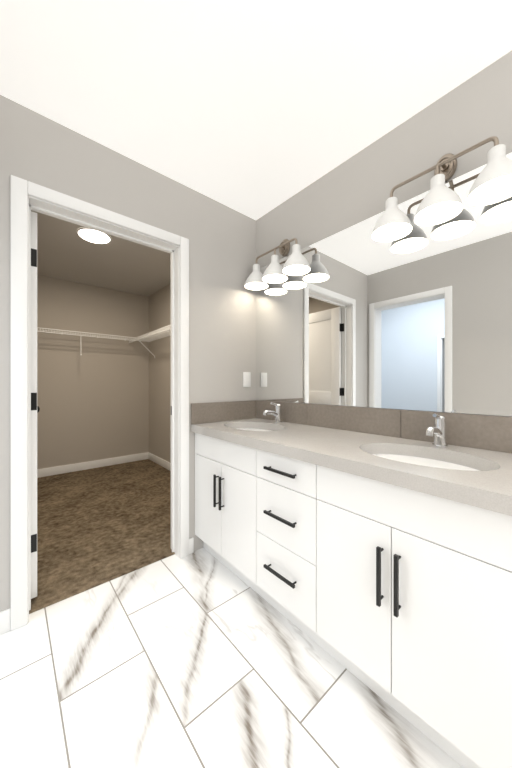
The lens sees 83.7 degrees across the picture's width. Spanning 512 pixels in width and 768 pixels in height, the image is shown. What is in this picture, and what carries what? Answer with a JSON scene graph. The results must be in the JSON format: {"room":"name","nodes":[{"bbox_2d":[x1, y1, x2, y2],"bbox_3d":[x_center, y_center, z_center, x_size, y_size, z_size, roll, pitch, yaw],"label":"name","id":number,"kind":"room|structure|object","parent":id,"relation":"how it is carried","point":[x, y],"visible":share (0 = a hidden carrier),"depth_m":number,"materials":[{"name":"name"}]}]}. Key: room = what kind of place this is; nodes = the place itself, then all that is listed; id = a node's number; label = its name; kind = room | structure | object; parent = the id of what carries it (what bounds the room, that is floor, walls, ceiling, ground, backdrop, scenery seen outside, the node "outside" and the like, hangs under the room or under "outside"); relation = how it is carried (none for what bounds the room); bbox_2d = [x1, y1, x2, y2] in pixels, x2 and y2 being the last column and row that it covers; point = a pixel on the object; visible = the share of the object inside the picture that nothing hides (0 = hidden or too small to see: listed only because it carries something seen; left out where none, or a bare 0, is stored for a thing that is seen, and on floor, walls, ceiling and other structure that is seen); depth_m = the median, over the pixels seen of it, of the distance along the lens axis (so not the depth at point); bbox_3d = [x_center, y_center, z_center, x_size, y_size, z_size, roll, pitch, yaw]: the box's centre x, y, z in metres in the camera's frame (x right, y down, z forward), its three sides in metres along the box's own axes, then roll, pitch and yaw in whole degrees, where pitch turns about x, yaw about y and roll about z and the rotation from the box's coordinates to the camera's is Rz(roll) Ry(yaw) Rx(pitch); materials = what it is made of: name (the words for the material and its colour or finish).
{"room":"bathroom","nodes":[
{"label":"bathroom","id":0,"kind":"room"},
{"bbox_2d":[37,275,148,468],"bbox_3d":[-2.415,-0.090,3.701,1.980,2.440,0.150,0,0,-41],"label":"wall","id":1,"kind":"structure","parent":0,"point":[101,398],"depth_m":3.78,"materials":[{"name":"paint"}]},
{"bbox_2d":[37,327,133,354],"bbox_3d":[-2.382,-0.494,3.441,1.680,0.296,0.292,0,0,-41],"label":"wire closet shelf","id":2,"kind":"object","parent":1,"relation":"attached to","point":[120,337],"depth_m":3.55,"materials":[{"name":"white metal"}]},
{"bbox_2d":[37,452,147,477],"bbox_3d":[-2.360,1.072,3.639,1.920,0.100,0.015,0,0,-41],"label":"baseboard","id":3,"kind":"structure","parent":1,"relation":"attached to","point":[62,469],"depth_m":3.77,"materials":[{"name":"paint"}]},
{"bbox_2d":[0,95,255,611],"bbox_3d":[-0.719,-0.090,1.737,1.770,2.440,0.140,0,0,-41],"label":"wall","id":4,"kind":"structure","parent":0,"point":[228,246],"depth_m":1.79,"materials":[{"name":"paint"}]},
{"bbox_2d":[0,608,9,618],"bbox_3d":[-1.358,1.072,1.289,0.378,0.100,0.014,0,0,-41],"label":"baseboard","id":5,"kind":"structure","parent":4,"relation":"attached to","point":[5,614],"depth_m":1.30,"materials":[{"name":"paint"}]},
{"bbox_2d":[31,211,39,598],"bbox_3d":[-1.379,0.108,1.741,0.143,1.988,0.798,0,0,-41],"label":"closet door leaf","id":6,"kind":"structure","parent":4,"relation":"in","point":[35,409],"depth_m":1.47,"materials":[{"name":"paint"}]},
{"bbox_2d":[10,175,188,630],"bbox_3d":[-0.831,0.086,1.654,0.896,2.087,0.156,0,0,-41],"label":"door frame","id":7,"kind":"structure","parent":4,"relation":"attached to","point":[26,197],"depth_m":1.42,"materials":[{"name":"paint"}]},
{"bbox_2d":[243,372,250,386],"bbox_3d":[-0.069,-0.035,2.224,0.072,0.116,0.008,0,0,-41],"label":"switch plate","id":8,"kind":"object","parent":4,"relation":"attached to","point":[246,379],"visible":1,"depth_m":2.22,"materials":[{"name":"white plastic"}]},
{"bbox_2d":[149,283,170,462],"bbox_3d":[-0.804,-0.090,3.471,0.150,2.440,2.600,0,0,-41],"label":"wall","id":9,"kind":"structure","parent":0,"point":[160,301],"depth_m":3.96,"materials":[{"name":"paint"}]},
{"bbox_2d":[134,325,170,357],"bbox_3d":[-1.024,-0.506,3.381,0.300,0.272,2.150,0,0,-41],"label":"wire closet shelf","id":10,"kind":"object","parent":9,"relation":"attached to","point":[160,333],"depth_m":3.72,"materials":[{"name":"white metal"}]},
{"bbox_2d":[148,452,170,470],"bbox_3d":[-0.819,1.072,3.360,0.015,0.100,2.450,0,0,-41],"label":"baseboard","id":11,"kind":"structure","parent":9,"relation":"attached to","point":[154,458],"depth_m":3.93,"materials":[{"name":"paint"}]},
{"bbox_2d":[0,548,462,767],"bbox_3d":[0.298,1.170,0.571,2.090,0.080,3.105,0,0,-41],"label":"floor","id":12,"kind":"structure","parent":0,"point":[202,658],"depth_m":1.06,"materials":[{"name":"stone"}]},
{"bbox_2d":[194,432,511,767],"bbox_3d":[0.319,0.725,1.469,0.582,0.810,1.654,0,0,-41],"label":"bathroom vanity","id":13,"kind":"object","parent":12,"relation":"on","point":[371,548],"depth_m":0.94,"materials":[{"name":"white wood"}]},
{"bbox_2d":[191,416,511,511],"bbox_3d":[0.322,0.294,1.470,0.576,0.048,1.656,0,0,-41],"label":"countertop","id":14,"kind":"structure","parent":13,"relation":"on","point":[341,447],"depth_m":1.14,"materials":[{"name":"beige stone"}]},
{"bbox_2d":[235,424,274,431],"bbox_3d":[-0.015,0.390,1.847,0.362,0.168,0.517,0,0,-41],"label":"sink","id":15,"kind":"object","parent":14,"relation":"in","point":[250,427],"depth_m":2.03,"materials":[{"name":"white ceramic"}]},
{"bbox_2d":[263,401,282,423],"bbox_3d":[0.112,0.197,1.956,0.169,0.146,0.060,0,0,-41],"label":"faucet","id":16,"kind":"object","parent":14,"relation":"on","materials":[{"name":"silver metal"}]},
{"bbox_2d":[367,448,494,475],"bbox_3d":[0.631,0.390,1.096,0.362,0.168,0.517,0,0,-41],"label":"sink","id":17,"kind":"object","parent":14,"relation":"in","point":[395,453],"depth_m":1.17,"materials":[{"name":"white ceramic"}]},
{"bbox_2d":[423,412,450,447],"bbox_3d":[0.758,0.197,1.205,0.169,0.146,0.060,0,0,-41],"label":"faucet","id":18,"kind":"object","parent":14,"relation":"on","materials":[{"name":"silver metal"}]},
{"bbox_2d":[0,0,511,296],"bbox_3d":[-1.737,-1.690,0.578,5.335,0.760,5.770,0,0,-41],"label":"ceiling","id":19,"kind":"structure","parent":0,"point":[255,109],"depth_m":1.24,"materials":[{"name":"paint"}]},
{"bbox_2d":[77,227,110,243],"bbox_3d":[-1.423,-1.300,2.517,0.264,0.018,0.264,0,0,-41],"label":"recessed light","id":20,"kind":"object","parent":19,"relation":"in","point":[90,235],"visible":0.92,"depth_m":2.49,"materials":[{"name":"plastic"}]},
{"bbox_2d":[256,50,511,416],"bbox_3d":[1.012,-0.090,1.228,0.150,2.440,3.170,0,0,-41],"label":"wall","id":21,"kind":"structure","parent":0,"point":[478,109],"depth_m":1.44,"materials":[{"name":"paint"}]},
{"bbox_2d":[245,238,309,289],"bbox_3d":[0.138,-0.878,1.978,0.194,0.308,0.566,0,0,-41],"label":"sconce","id":22,"kind":"object","parent":21,"relation":"attached to","point":[296,263],"visible":1,"depth_m":1.94,"materials":[{"name":"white glass"}]},
{"bbox_2d":[256,152,511,415],"bbox_3d":[0.539,-0.390,1.656,0.005,1.033,1.656,0,0,-41],"label":"mirror","id":23,"kind":"object","parent":21,"relation":"attached to","point":[418,317],"visible":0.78,"depth_m":1.43,"materials":[{"name":"clear glass"}]},
{"bbox_2d":[372,136,511,241],"bbox_3d":[0.783,-0.878,1.228,0.194,0.308,0.566,0,0,-41],"label":"sconce","id":24,"kind":"object","parent":21,"relation":"attached to","point":[441,202],"visible":1,"depth_m":1.20,"materials":[{"name":"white glass"}]},
{"label":"outside","id":25,"kind":"structure","parent":0,"visible":0},
{"bbox_2d":[29,459,174,613],"bbox_3d":[-1.593,1.166,2.750,2.285,0.088,2.665,0,0,-41],"label":"floor carpet","id":26,"kind":"object","parent":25,"point":[98,526],"visible":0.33,"depth_m":2.27,"materials":[{"name":"brown carpet"}]}
]}

